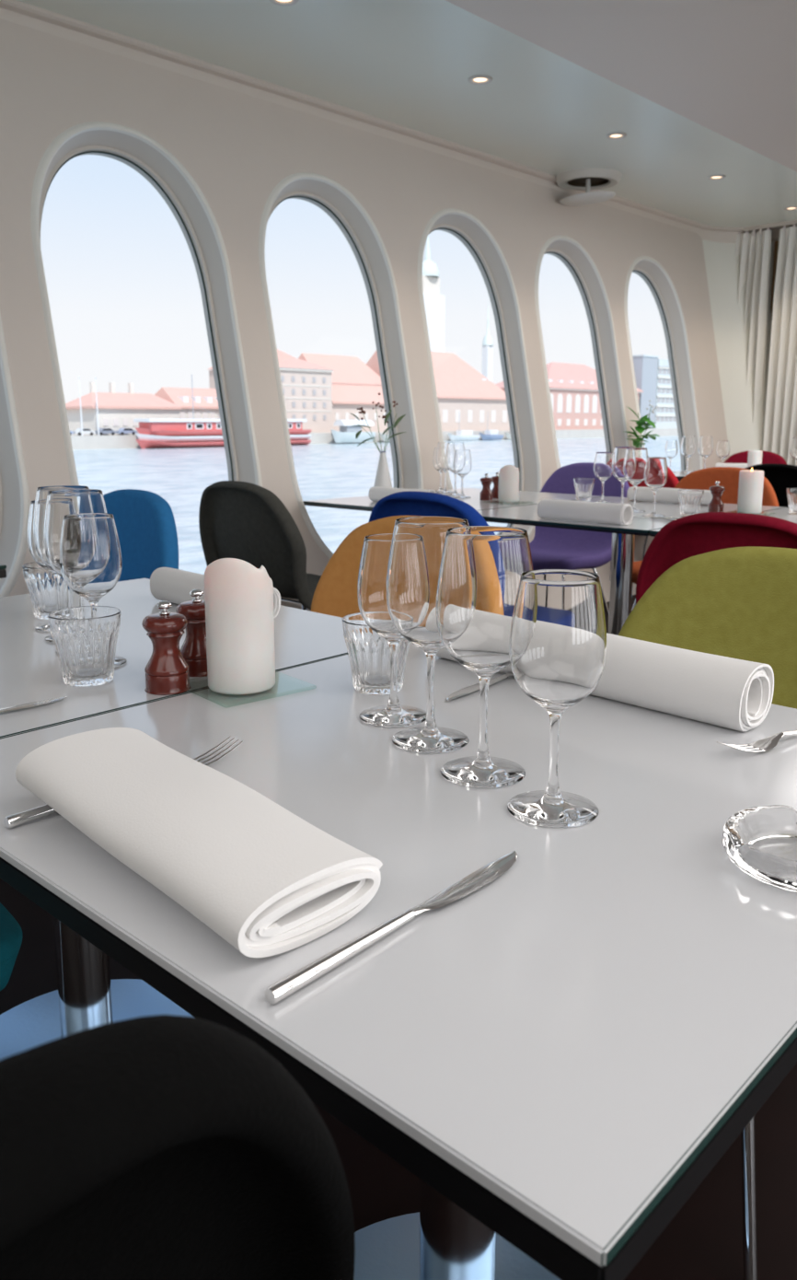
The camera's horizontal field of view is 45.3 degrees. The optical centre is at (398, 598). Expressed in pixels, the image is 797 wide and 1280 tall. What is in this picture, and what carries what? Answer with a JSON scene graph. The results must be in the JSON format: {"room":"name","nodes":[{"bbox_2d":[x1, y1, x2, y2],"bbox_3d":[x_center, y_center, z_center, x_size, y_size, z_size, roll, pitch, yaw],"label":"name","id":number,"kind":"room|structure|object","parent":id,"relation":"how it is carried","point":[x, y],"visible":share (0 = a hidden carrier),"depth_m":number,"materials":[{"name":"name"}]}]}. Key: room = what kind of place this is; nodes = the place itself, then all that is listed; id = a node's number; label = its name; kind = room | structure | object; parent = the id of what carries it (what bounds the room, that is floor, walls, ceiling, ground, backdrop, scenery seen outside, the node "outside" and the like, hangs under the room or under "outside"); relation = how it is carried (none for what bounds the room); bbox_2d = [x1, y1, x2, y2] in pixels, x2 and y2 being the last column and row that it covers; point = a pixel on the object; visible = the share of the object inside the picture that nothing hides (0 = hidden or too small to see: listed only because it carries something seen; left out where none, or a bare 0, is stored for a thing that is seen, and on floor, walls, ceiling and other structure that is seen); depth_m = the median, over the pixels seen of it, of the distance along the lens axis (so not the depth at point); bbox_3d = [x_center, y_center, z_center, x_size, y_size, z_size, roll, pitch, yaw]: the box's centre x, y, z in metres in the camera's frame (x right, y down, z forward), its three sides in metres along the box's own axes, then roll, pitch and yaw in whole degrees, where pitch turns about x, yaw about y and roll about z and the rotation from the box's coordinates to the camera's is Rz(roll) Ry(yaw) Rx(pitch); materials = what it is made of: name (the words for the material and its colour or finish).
{"room":"ship interior","nodes":[
{"label":"ship interior","id":0,"kind":"room"},
{"bbox_2d":[0,18,730,611],"bbox_3d":[-0.920,-0.844,3.609,0.498,2.488,10.550,10,14,42],"label":"wall","id":1,"kind":"structure","parent":0,"point":[237,146],"depth_m":4.03,"materials":[{"name":"beige paint"}]},
{"bbox_2d":[0,313,30,597],"bbox_3d":[-1.642,-0.736,2.942,0.491,1.812,0.848,10,14,42],"label":"window","id":2,"kind":"structure","parent":1,"relation":"in","point":[15,505],"depth_m":3.20,"materials":[{"name":"white paint"}]},
{"bbox_2d":[30,121,262,487],"bbox_3d":[-0.960,-0.869,3.659,0.491,1.812,0.848,10,14,42],"label":"window","id":3,"kind":"structure","parent":1,"relation":"in","point":[198,224],"depth_m":3.85,"materials":[{"name":"white paint"}]},
{"bbox_2d":[258,172,423,558],"bbox_3d":[-0.277,-1.003,4.376,0.491,1.812,0.848,10,14,42],"label":"window","id":4,"kind":"structure","parent":1,"relation":"in","point":[360,231],"depth_m":4.59,"materials":[{"name":"white paint"}]},
{"bbox_2d":[0,0,796,243],"bbox_3d":[1.746,-1.558,0.938,7.800,0.105,10.550,10,14,42],"label":"trim","id":5,"kind":"structure","parent":1,"relation":"attached to","point":[15,11],"depth_m":4.19,"materials":[{"name":"beige paint"}]},
{"bbox_2d":[418,208,542,538],"bbox_3d":[0.406,-1.136,5.093,0.491,1.812,0.848,10,14,42],"label":"window","id":6,"kind":"structure","parent":1,"relation":"in","point":[484,249],"depth_m":5.33,"materials":[{"name":"white paint"}]},
{"bbox_2d":[535,234,629,468],"bbox_3d":[1.088,-1.270,5.810,0.491,1.812,0.848,10,14,42],"label":"window","id":7,"kind":"structure","parent":1,"relation":"in","point":[585,272],"depth_m":6.04,"materials":[{"name":"white paint"}]},
{"bbox_2d":[624,256,703,470],"bbox_3d":[1.771,-1.403,6.527,0.491,1.812,0.848,10,14,42],"label":"window","id":8,"kind":"structure","parent":1,"relation":"in","point":[657,279],"depth_m":6.77,"materials":[{"name":"white paint"}]},
{"bbox_2d":[0,594,796,1279],"bbox_3d":[1.728,0.882,1.410,8.050,0.100,10.750,10,14,42],"label":"floor","id":9,"kind":"structure","parent":0,"point":[704,1240],"depth_m":1.36,"materials":[{"name":"brown wood"}]},
{"bbox_2d":[0,902,22,990],"bbox_3d":[-0.818,0.436,1.159,0.614,0.867,0.557,-9,14,-40],"label":"dining chair","id":10,"kind":"object","parent":9,"relation":"on","point":[10,930],"visible":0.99,"depth_m":1.17,"materials":[{"name":"teal fabric"}]},
{"bbox_2d":[103,488,178,581],"bbox_3d":[-0.997,0.128,2.811,0.557,0.867,0.614,10,14,42],"label":"dining chair","id":11,"kind":"object","parent":9,"relation":"on","point":[145,521],"visible":0.2,"depth_m":2.85,"materials":[{"name":"blue fabric"}]},
{"bbox_2d":[0,578,348,1059],"bbox_3d":[-0.524,0.426,1.553,0.801,0.745,0.803,10,14,42],"label":"dining table","id":12,"kind":"object","parent":9,"relation":"on","point":[86,997],"visible":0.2,"depth_m":1.54,"materials":[{"name":"white laminate"}]},
{"bbox_2d":[0,696,67,712],"bbox_3d":[-0.487,0.132,1.062,0.254,0.010,0.018,-10,15,-43],"label":"table knife","id":13,"kind":"object","parent":12,"relation":"on","point":[43,702],"visible":1,"depth_m":1.11,"materials":[{"name":"silver metal"}]},
{"bbox_2d":[27,500,61,631],"bbox_3d":[-0.550,-0.054,1.533,0.080,0.205,0.080,-3,11,-16],"label":"wine glass","id":14,"kind":"object","parent":12,"relation":"on","point":[44,627],"visible":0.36,"depth_m":1.51,"materials":[{"name":"clear glass"}]},
{"bbox_2d":[22,561,74,619],"bbox_3d":[-0.592,-0.014,1.631,0.089,0.090,0.089,10,15,44],"label":"tumbler","id":15,"kind":"object","parent":12,"relation":"on","point":[40,584],"visible":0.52,"depth_m":1.60,"materials":[{"name":"clear glass"}]},
{"bbox_2d":[33,485,89,642],"bbox_3d":[-0.503,-0.053,1.453,0.092,0.232,0.092,6,12,30],"label":"wine glass","id":16,"kind":"object","parent":12,"relation":"on","point":[41,494],"visible":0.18,"depth_m":1.41,"materials":[{"name":"clear glass"}]},
{"bbox_2d":[43,488,107,652],"bbox_3d":[-0.458,-0.038,1.373,0.092,0.232,0.092,-9,14,-41],"label":"wine glass","id":17,"kind":"object","parent":12,"relation":"on","point":[60,503],"visible":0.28,"depth_m":1.33,"materials":[{"name":"clear glass"}]},
{"bbox_2d":[47,605,121,686],"bbox_3d":[-0.400,0.062,1.224,0.089,0.090,0.089,4,11,23],"label":"tumbler","id":18,"kind":"object","parent":12,"relation":"on","point":[85,638],"visible":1,"depth_m":1.20,"materials":[{"name":"clear glass"}]},
{"bbox_2d":[59,512,126,667],"bbox_3d":[-0.416,-0.011,1.300,0.080,0.205,0.080,4,11,23],"label":"wine glass","id":19,"kind":"object","parent":12,"relation":"on","point":[90,552],"visible":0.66,"depth_m":1.26,"materials":[{"name":"clear glass"}]},
{"bbox_2d":[141,600,191,695],"bbox_3d":[-0.289,0.058,1.185,0.057,0.112,0.057,10,14,42],"label":"pepper mill","id":20,"kind":"object","parent":12,"relation":"on","point":[167,671],"visible":1,"depth_m":1.17,"materials":[{"name":"red wood"}]},
{"bbox_2d":[175,589,207,676],"bbox_3d":[-0.266,0.043,1.267,0.057,0.112,0.057,10,14,42],"label":"pepper mill","id":21,"kind":"object","parent":12,"relation":"on","point":[193,648],"visible":0.67,"depth_m":1.25,"materials":[{"name":"red wood"}]},
{"bbox_2d":[150,567,280,617],"bbox_3d":[-0.328,-0.010,1.682,0.306,0.061,0.061,10,14,42],"label":"napkin","id":22,"kind":"object","parent":12,"relation":"on","point":[171,585],"visible":0.32,"depth_m":1.71,"materials":[{"name":"white fabric"}]},
{"bbox_2d":[0,1014,355,1279],"bbox_3d":[-0.377,0.551,0.440,0.614,0.903,0.557,9,14,39],"label":"dining chair","id":23,"kind":"object","parent":9,"relation":"on","point":[157,1146],"visible":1,"depth_m":0.32,"materials":[{"name":"black fabric"}]},
{"bbox_2d":[198,480,321,610],"bbox_3d":[-0.387,-0.023,3.624,0.557,0.867,0.614,10,14,42],"label":"dining chair","id":24,"kind":"object","parent":9,"relation":"on","point":[248,522],"visible":0.55,"depth_m":3.37,"materials":[{"name":"black fabric"}]},
{"bbox_2d":[311,515,421,617],"bbox_3d":[-0.137,0.281,1.987,0.557,0.867,0.614,10,14,42],"label":"dining chair","id":25,"kind":"object","parent":9,"relation":"on","point":[335,594],"visible":0.11,"depth_m":2.21,"materials":[{"name":"orange fabric"}]},
{"bbox_2d":[0,642,796,1279],"bbox_3d":[0.065,0.526,1.010,0.801,0.745,0.803,10,14,42],"label":"dining table","id":26,"kind":"object","parent":9,"relation":"on","point":[561,1051],"visible":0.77,"depth_m":0.62,"materials":[{"name":"white laminate"}]},
{"bbox_2d":[3,736,243,828],"bbox_3d":[-0.242,0.165,0.872,0.024,0.015,0.241,9,14,40],"label":"fork","id":27,"kind":"object","parent":26,"relation":"on","point":[21,818],"visible":0.55,"depth_m":0.80,"materials":[{"name":"silver metal"}]},
{"bbox_2d":[15,727,383,957],"bbox_3d":[-0.165,0.168,0.730,0.124,0.059,0.333,-10,14,-42],"label":"napkin","id":28,"kind":"object","parent":26,"relation":"on","point":[267,880],"visible":1,"depth_m":0.66,"materials":[{"name":"white fabric"}]},
{"bbox_2d":[341,612,410,695],"bbox_3d":[-0.026,0.069,1.188,0.089,0.090,0.089,0,11,0],"label":"tumbler","id":29,"kind":"object","parent":26,"relation":"on","point":[368,652],"visible":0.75,"depth_m":1.16,"materials":[{"name":"clear glass"}]},
{"bbox_2d":[264,850,517,1004],"bbox_3d":[0.012,0.211,0.639,0.018,0.010,0.254,9,14,40],"label":"table knife","id":30,"kind":"object","parent":26,"relation":"on","point":[291,983],"visible":1,"depth_m":0.61,"materials":[{"name":"silver metal"}]},
{"bbox_2d":[357,533,426,727],"bbox_3d":[-0.005,0.033,1.062,0.080,0.205,0.080,3,11,18],"label":"wine glass","id":31,"kind":"object","parent":26,"relation":"on","point":[373,569],"visible":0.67,"depth_m":1.04,"materials":[{"name":"clear glass"}]},
{"bbox_2d":[385,516,469,753],"bbox_3d":[0.033,0.035,0.979,0.092,0.232,0.092,0,11,-1],"label":"wine glass","id":32,"kind":"object","parent":26,"relation":"on","point":[417,542],"visible":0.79,"depth_m":0.94,"materials":[{"name":"white"}]},
{"bbox_2d":[446,672,514,700],"bbox_3d":[0.135,0.100,1.235,0.018,0.010,0.254,9,14,39],"label":"table knife","id":33,"kind":"object","parent":26,"relation":"on","point":[468,690],"visible":0.52,"depth_m":1.18,"materials":[{"name":"white metal"}]},
{"bbox_2d":[435,525,534,788],"bbox_3d":[0.080,0.052,0.887,0.092,0.232,0.092,-2,11,-9],"label":"wine glass","id":34,"kind":"object","parent":26,"relation":"on","point":[482,567],"visible":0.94,"depth_m":0.84,"materials":[{"name":"white"}]},
{"bbox_2d":[507,569,606,827],"bbox_3d":[0.133,0.081,0.804,0.080,0.205,0.080,0,11,2],"label":"wine glass","id":35,"kind":"object","parent":26,"relation":"on","point":[558,641],"visible":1,"depth_m":0.77,"materials":[{"name":"white"}]},
{"bbox_2d":[436,633,774,732],"bbox_3d":[0.224,0.074,1.192,0.073,0.074,0.473,-10,14,-43],"label":"napkin","id":36,"kind":"object","parent":26,"relation":"on","point":[725,692],"visible":0.49,"depth_m":1.05,"materials":[{"name":"white fabric"}]},
{"bbox_2d":[716,730,796,752],"bbox_3d":[0.424,0.140,1.009,0.241,0.015,0.024,-7,12,-32],"label":"fork","id":37,"kind":"object","parent":26,"relation":"on","point":[768,743],"visible":1,"depth_m":0.98,"materials":[{"name":"white metal"}]},
{"bbox_2d":[722,804,796,892],"bbox_3d":[0.305,0.189,0.718,0.117,0.026,0.117,10,14,42],"label":"ashtray","id":38,"kind":"object","parent":26,"relation":"on","point":[762,841],"visible":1,"depth_m":0.73,"materials":[{"name":"clear glass"}]},
{"bbox_3d":[-0.193,0.109,1.202,0.130,0.004,0.130,-9,14,-39],"label":"coaster","id":39,"kind":"object","parent":26,"relation":"on","visible":0},
{"bbox_2d":[204,558,275,694],"bbox_3d":[-0.195,0.027,1.174,0.083,0.166,0.083,10,14,42],"label":"pillar candle","id":40,"kind":"object","parent":39,"relation":"on","point":[239,619],"visible":1,"depth_m":1.14,"materials":[{"name":"white wax"}]},
{"bbox_2d":[368,490,488,525],"bbox_3d":[0.253,0.071,3.116,0.557,0.867,0.614,10,14,42],"label":"dining chair","id":41,"kind":"object","parent":9,"relation":"on","point":[410,503],"visible":0.08,"depth_m":2.83,"materials":[{"name":"blue fabric"}]},
{"bbox_2d":[303,488,601,511],"bbox_3d":[0.265,-0.066,4.193,0.794,0.745,1.098,10,14,42],"label":"dining table","id":42,"kind":"object","parent":9,"relation":"on","point":[358,503],"visible":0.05,"depth_m":4.02,"materials":[{"name":"white laminate"}]},
{"bbox_2d":[373,451,392,487],"bbox_3d":[-0.068,-0.537,4.144,0.089,0.201,0.089,10,14,42],"label":"flower vase","id":43,"kind":"object","parent":42,"relation":"on","point":[383,479],"visible":0.6,"depth_m":4.12,"materials":[{"name":"white ceramic"}]},
{"bbox_2d":[350,392,406,452],"bbox_3d":[-0.086,-0.676,4.123,0.242,0.420,0.078,0,11,1],"label":"sprigs","id":44,"kind":"object","parent":43,"relation":"in","point":[386,416],"visible":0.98,"depth_m":4.10,"materials":[{"name":"green"}]},
{"bbox_2d":[368,486,436,501],"bbox_3d":[0.012,-0.419,3.880,0.309,0.061,0.064,9,14,39],"label":"napkin","id":45,"kind":"object","parent":42,"relation":"on","point":[376,494],"visible":0.41,"depth_m":3.90,"materials":[{"name":"white fabric"}]},
{"bbox_2d":[436,442,453,492],"bbox_3d":[0.219,-0.610,4.442,0.092,0.232,0.092,-2,11,-13],"label":"wine glass","id":46,"kind":"object","parent":42,"relation":"on","point":[441,450],"visible":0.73,"depth_m":4.40,"materials":[{"name":"white"}]},
{"bbox_2d":[445,442,465,495],"bbox_3d":[0.256,-0.582,4.294,0.092,0.232,0.092,6,12,28],"label":"wine glass","id":47,"kind":"object","parent":42,"relation":"on","point":[451,448],"visible":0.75,"depth_m":4.25,"materials":[{"name":"white"}]},
{"bbox_2d":[453,449,472,498],"bbox_3d":[0.278,-0.543,4.161,0.080,0.205,0.080,0,11,1],"label":"wine glass","id":48,"kind":"object","parent":42,"relation":"on","point":[462,463],"visible":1,"depth_m":4.12,"materials":[{"name":"white"}]},
{"bbox_2d":[479,473,493,500],"bbox_3d":[0.371,-0.473,4.037,0.057,0.112,0.057,10,14,42],"label":"pepper mill","id":49,"kind":"object","parent":42,"relation":"on","point":[486,494],"visible":1,"depth_m":4.02,"materials":[{"name":"red wood"}]},
{"bbox_2d":[484,500,530,504],"bbox_3d":[0.450,-0.394,3.907,0.150,0.004,0.150,-9,14,-41],"label":"coaster","id":50,"kind":"object","parent":42,"relation":"on","point":[495,501],"visible":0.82,"depth_m":3.87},
{"bbox_2d":[498,465,519,501],"bbox_3d":[0.450,-0.471,3.893,0.083,0.150,0.083,10,14,42],"label":"pillar candle","id":51,"kind":"object","parent":50,"relation":"on","point":[508,474],"visible":1,"depth_m":3.86,"materials":[{"name":"white wax"}]},
{"bbox_2d":[529,462,629,619],"bbox_3d":[0.786,-0.226,4.713,0.557,0.867,0.614,10,14,42],"label":"dining chair","id":52,"kind":"object","parent":9,"relation":"on","point":[552,548],"visible":0.47,"depth_m":4.76,"materials":[{"name":"purple fabric"}]},
{"bbox_2d":[477,496,786,635],"bbox_3d":[0.850,0.034,3.656,0.794,0.745,1.098,10,14,42],"label":"dining table","id":53,"kind":"object","parent":9,"relation":"on","point":[623,536],"visible":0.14,"depth_m":3.58,"materials":[{"name":"white glass"}]},
{"bbox_2d":[573,477,594,500],"bbox_3d":[0.785,-0.463,4.042,0.089,0.090,0.089,5,12,25],"label":"tumbler","id":54,"kind":"object","parent":53,"relation":"on","point":[584,487],"visible":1,"depth_m":4.01,"materials":[{"name":"clear glass"}]},
{"bbox_2d":[537,499,633,524],"bbox_3d":[0.614,-0.290,3.171,0.333,0.067,0.068,10,14,42],"label":"napkin","id":55,"kind":"object","parent":53,"relation":"on","point":[607,513],"visible":1,"depth_m":3.13,"materials":[{"name":"white fabric"}]},
{"bbox_2d":[593,452,613,502],"bbox_3d":[0.833,-0.491,3.880,0.080,0.205,0.080,-5,11,-23],"label":"wine glass","id":56,"kind":"object","parent":53,"relation":"on","point":[603,460],"visible":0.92,"depth_m":3.84,"materials":[{"name":"white"}]},
{"bbox_2d":[611,446,634,507],"bbox_3d":[0.868,-0.468,3.684,0.092,0.232,0.092,-2,11,-12],"label":"wine glass","id":57,"kind":"object","parent":53,"relation":"on","point":[619,455],"visible":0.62,"depth_m":3.65,"materials":[{"name":"white"}]},
{"bbox_2d":[623,447,648,511],"bbox_3d":[0.873,-0.437,3.518,0.092,0.232,0.092,5,12,24],"label":"wine glass","id":58,"kind":"object","parent":53,"relation":"on","point":[635,459],"visible":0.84,"depth_m":3.48,"materials":[{"name":"white"}]},
{"bbox_2d":[642,456,668,516],"bbox_3d":[0.900,-0.392,3.347,0.080,0.205,0.080,-2,11,-12],"label":"wine glass","id":59,"kind":"object","parent":53,"relation":"on","point":[656,471],"visible":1,"depth_m":3.31,"materials":[{"name":"white"}]},
{"bbox_2d":[627,486,712,505],"bbox_3d":[1.112,-0.418,3.878,0.378,0.061,0.061,10,14,42],"label":"napkin","id":60,"kind":"object","parent":53,"relation":"on","point":[664,494],"visible":0.59,"depth_m":3.88,"materials":[{"name":"white fabric"}]},
{"bbox_2d":[677,488,704,515],"bbox_3d":[1.031,-0.338,3.372,0.089,0.090,0.089,-6,12,-29],"label":"tumbler","id":61,"kind":"object","parent":53,"relation":"on","point":[691,500],"visible":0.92,"depth_m":3.35,"materials":[{"name":"clear glass"}]},
{"bbox_2d":[708,481,725,511],"bbox_3d":[1.169,-0.374,3.505,0.057,0.112,0.057,10,14,42],"label":"pepper mill","id":62,"kind":"object","parent":53,"relation":"on","point":[716,505],"visible":0.98,"depth_m":3.49,"materials":[{"name":"red wood"}]},
{"bbox_2d":[609,466,679,580],"bbox_3d":[1.544,-0.417,5.739,0.557,0.867,0.614,10,14,42],"label":"dining chair","id":63,"kind":"object","parent":9,"relation":"on","point":[672,481],"visible":0.03,"depth_m":5.40,"materials":[{"name":"red fabric"}]},
{"bbox_2d":[673,470,696,481],"bbox_3d":[1.986,-0.410,6.044,0.794,0.745,0.698,10,14,42],"label":"dining table","id":64,"kind":"object","parent":9,"relation":"on","point":[680,475],"visible":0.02,"depth_m":6.05,"materials":[{"name":"white glass"}]},
{"bbox_2d":[681,436,696,473],"bbox_3d":[1.860,-0.925,6.137,0.092,0.232,0.092,7,13,33],"label":"wine glass","id":65,"kind":"object","parent":64,"relation":"on","point":[689,443],"visible":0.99,"depth_m":6.10,"materials":[{"name":"white"}]},
{"bbox_2d":[698,436,713,468],"bbox_3d":[1.967,-0.922,6.120,0.092,0.232,0.092,-1,11,-6],"label":"wine glass","id":66,"kind":"object","parent":64,"relation":"on","point":[706,443],"visible":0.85,"depth_m":6.08,"materials":[{"name":"clear glass"}]},
{"bbox_2d":[716,440,730,466],"bbox_3d":[2.074,-0.905,6.105,0.080,0.205,0.080,3,11,16],"label":"wine glass","id":67,"kind":"object","parent":64,"relation":"on","point":[723,450],"visible":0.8,"depth_m":6.07,"materials":[{"name":"white"}]},
{"bbox_3d":[1.525,-0.881,6.004,0.069,0.196,0.069,10,14,42],"label":"bottle vase","id":68,"kind":"object","parent":64,"relation":"on","visible":0},
{"bbox_2d":[624,399,659,447],"bbox_3d":[1.515,-1.019,5.975,0.216,0.438,0.212,-1,11,-7],"label":"leaf sprig","id":69,"kind":"object","parent":68,"relation":"in","point":[640,428],"visible":0.98,"depth_m":5.96,"materials":[{"name":"green plant"}]},
{"bbox_2d":[631,466,779,610],"bbox_3d":[1.312,-0.136,4.229,0.557,0.867,0.614,10,14,42],"label":"dining chair","id":70,"kind":"object","parent":9,"relation":"on","point":[728,477],"visible":0.17,"depth_m":4.33,"materials":[{"name":"orange fabric"}]},
{"bbox_2d":[618,546,796,1279],"bbox_3d":[0.454,0.380,1.457,0.557,0.867,0.614,10,14,42],"label":"dining chair","id":71,"kind":"object","parent":9,"relation":"on","point":[737,602],"visible":0.16,"depth_m":1.60,"materials":[{"name":"green fabric"}]},
{"bbox_2d":[636,512,796,604],"bbox_3d":[0.965,0.193,2.461,0.557,0.867,0.614,10,14,42],"label":"dining chair","id":72,"kind":"object","parent":9,"relation":"on","point":[683,538],"visible":0.23,"depth_m":2.25,"materials":[{"name":"red fabric"}]},
{"bbox_2d":[650,507,796,536],"bbox_3d":[1.434,0.134,3.118,0.794,0.745,1.098,10,14,42],"label":"dining table","id":73,"kind":"object","parent":9,"relation":"on","point":[783,513],"visible":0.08,"depth_m":3.36,"materials":[{"name":"white glass"}]},
{"bbox_2d":[729,510,777,515],"bbox_3d":[1.262,-0.307,3.436,0.150,0.004,0.150,8,13,37],"label":"coaster","id":74,"kind":"object","parent":73,"relation":"on","point":[733,511],"visible":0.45,"depth_m":3.42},
{"bbox_2d":[737,467,764,513],"bbox_3d":[1.262,-0.389,3.421,0.083,0.161,0.083,10,14,42],"label":"pillar candle","id":75,"kind":"object","parent":74,"relation":"on","point":[751,482],"visible":0.99,"depth_m":3.39,"materials":[{"name":"white wax"}]},
{"bbox_2d":[787,488,796,514],"bbox_3d":[1.442,-0.350,3.438,0.089,0.090,0.089,2,11,11],"label":"tumbler","id":76,"kind":"object","parent":73,"relation":"on","point":[792,493],"visible":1,"depth_m":3.42,"materials":[{"name":"clear glass"}]},
{"bbox_2d":[723,450,787,464],"bbox_3d":[2.362,-0.587,6.656,0.557,0.867,0.614,10,14,42],"label":"dining chair","id":77,"kind":"object","parent":9,"relation":"on","point":[768,457],"visible":0.1,"depth_m":6.72,"materials":[{"name":"red fabric"}]},
{"bbox_2d":[744,463,796,507],"bbox_3d":[2.044,-0.273,4.969,0.557,0.867,0.614,10,14,42],"label":"dining chair","id":78,"kind":"object","parent":9,"relation":"on","point":[782,477],"visible":0.09,"depth_m":4.71,"materials":[{"name":"black fabric"}]},
{"bbox_2d":[17,0,796,227],"bbox_3d":[-0.603,-2.074,3.149,1.490,0.100,10.650,10,14,42],"label":"ceiling","id":79,"kind":"structure","parent":0,"point":[410,64],"depth_m":4.12,"materials":[{"name":"paint"}]},
{"bbox_2d":[556,167,622,206],"bbox_3d":[1.118,-2.411,5.634,0.390,0.147,0.390,10,14,42],"label":"ceiling vent","id":80,"kind":"object","parent":79,"relation":"in","point":[587,180],"visible":1,"depth_m":5.58,"materials":[{"name":"white metal"}]},
{"bbox_2d":[445,0,796,171],"bbox_3d":[2.303,-1.549,0.480,6.570,0.300,10.650,10,14,42],"label":"ceiling","id":81,"kind":"structure","parent":0,"point":[728,67],"depth_m":3.37,"materials":[{"name":"beige paint"}]},
{"bbox_2d":[702,239,775,455],"bbox_3d":[5.229,-1.055,4.745,7.904,2.488,0.460,10,14,42],"label":"wall","id":82,"kind":"structure","parent":0,"point":[723,269],"depth_m":7.17,"materials":[{"name":"white paint"}]},
{"bbox_2d":[734,227,771,421],"bbox_3d":[2.631,-1.535,7.285,0.330,2.422,0.110,10,14,42],"label":"curtain","id":83,"kind":"object","parent":82,"relation":"hanging from","point":[754,249],"visible":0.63,"depth_m":7.12,"materials":[{"name":"white fabric"}]},
{"bbox_2d":[743,220,796,232],"bbox_3d":[5.352,-2.274,4.568,7.590,0.026,0.060,10,14,42],"label":"trim","id":84,"kind":"structure","parent":82,"relation":"attached to","point":[793,222],"depth_m":6.96,"materials":[{"name":"beige paint"}]},
{"bbox_2d":[770,240,779,319],"bbox_3d":[5.488,-1.011,4.803,7.390,2.380,0.025,10,14,42],"label":"trim","id":85,"kind":"structure","parent":82,"relation":"attached to","point":[776,245],"depth_m":7.09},
{"bbox_2d":[763,224,796,465],"bbox_3d":[2.996,-1.472,6.950,0.630,2.422,0.122,10,14,42],"label":"curtain","id":86,"kind":"object","parent":82,"relation":"hanging from","point":[781,414],"visible":0.67,"depth_m":7.03,"materials":[{"name":"white fabric"}]},
{"label":"outside","id":87,"kind":"structure","parent":0,"visible":0},
{"bbox_2d":[72,435,681,574],"bbox_3d":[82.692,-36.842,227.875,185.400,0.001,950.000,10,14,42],"label":"harbour water","id":88,"kind":"structure","parent":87,"point":[180,476],"depth_m":104.06,"materials":[{"name":"blue liquid"}]},
{"bbox_2d":[133,373,311,448],"bbox_3d":[-37.342,-40.061,204.731,6.480,15.200,44.000,10,14,42],"label":"tour boat","id":89,"kind":"object","parent":88,"relation":"on","point":[153,433],"visible":0.52,"depth_m":195.70,"materials":[{"name":"red paint"}]},
{"bbox_2d":[331,419,375,442],"bbox_3d":[-11.679,-40.914,233.360,4.080,5.400,13.000,10,14,42],"label":"workboat","id":90,"kind":"object","parent":88,"relation":"on","point":[347,433],"visible":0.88,"depth_m":231.49,"materials":[{"name":"white metal"}]},
{"bbox_2d":[447,430,480,441],"bbox_3d":[17.654,-47.950,265.425,3.468,7.900,12.000,10,14,42],"label":"boat","id":91,"kind":"object","parent":88,"relation":"on","point":[461,435],"visible":1,"depth_m":264.95,"materials":[{"name":"white"}]},
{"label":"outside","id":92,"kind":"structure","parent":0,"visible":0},
{"bbox_2d":[70,428,678,449],"bbox_3d":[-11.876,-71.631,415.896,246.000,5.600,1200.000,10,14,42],"label":"quay","id":93,"kind":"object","parent":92,"point":[117,441],"depth_m":231.60,"materials":[{"name":"concrete"}]},
{"bbox_2d":[65,382,182,435],"bbox_3d":[-58.887,-40.268,202.562,13.800,10.800,21.100,10,14,42],"label":"building","id":94,"kind":"structure","parent":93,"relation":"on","point":[116,411],"depth_m":197.35,"materials":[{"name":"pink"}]},
{"bbox_2d":[154,386,220,418],"bbox_3d":[-46.101,-43.009,218.927,13.800,10.200,20.400,10,14,42],"label":"building","id":95,"kind":"structure","parent":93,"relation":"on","point":[206,399],"depth_m":212.43,"materials":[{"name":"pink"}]},
{"bbox_2d":[208,349,334,432],"bbox_3d":[-31.208,-52.123,235.653,20.800,22.000,23.600,10,14,42],"label":"building","id":96,"kind":"structure","parent":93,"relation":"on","point":[307,386],"depth_m":232.74,"materials":[{"name":"paint"}]},
{"bbox_2d":[298,352,388,431],"bbox_3d":[-15.662,-54.956,256.340,25.000,20.000,28.700,10,14,42],"label":"building","id":97,"kind":"structure","parent":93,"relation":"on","point":[355,385],"depth_m":249.08,"materials":[{"name":"brick"}]},
{"bbox_2d":[422,235,445,352],"bbox_3d":[14.741,-138.983,488.118,12.000,100.400,18.000,10,14,42],"label":"tower","id":98,"kind":"structure","parent":93,"relation":"on","point":[435,303],"depth_m":483.71,"materials":[{"name":"white"}]},
{"bbox_2d":[366,350,510,430],"bbox_3d":[9.322,-61.449,283.033,28.000,23.000,45.500,10,14,42],"label":"building","id":99,"kind":"structure","parent":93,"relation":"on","point":[468,400],"depth_m":279.37,"materials":[{"name":"brick"}]},
{"bbox_2d":[482,304,493,378],"bbox_3d":[48.778,-128.691,523.309,6.000,67.286,6.000,10,14,42],"label":"spire","id":100,"kind":"object","parent":93,"relation":"on","point":[487,344],"visible":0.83,"depth_m":520.78,"materials":[{"name":"white"}]},
{"bbox_2d":[495,361,643,430],"bbox_3d":[58.782,-70.290,332.172,24.000,22.400,62.000,10,14,42],"label":"building","id":101,"kind":"structure","parent":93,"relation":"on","point":[574,389],"depth_m":318.74,"materials":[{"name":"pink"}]},
{"bbox_2d":[632,354,659,429],"bbox_3d":[86.254,-76.824,356.351,16.600,26.400,11.600,10,14,42],"label":"office tower","id":102,"kind":"structure","parent":93,"relation":"on","point":[645,366],"depth_m":349.21,"materials":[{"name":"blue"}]},
{"bbox_2d":[654,359,677,428],"bbox_3d":[104.536,-79.880,375.506,16.800,25.400,41.500,10,14,42],"label":"office block","id":103,"kind":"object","parent":93,"relation":"on","point":[665,413],"visible":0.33,"depth_m":359.42,"materials":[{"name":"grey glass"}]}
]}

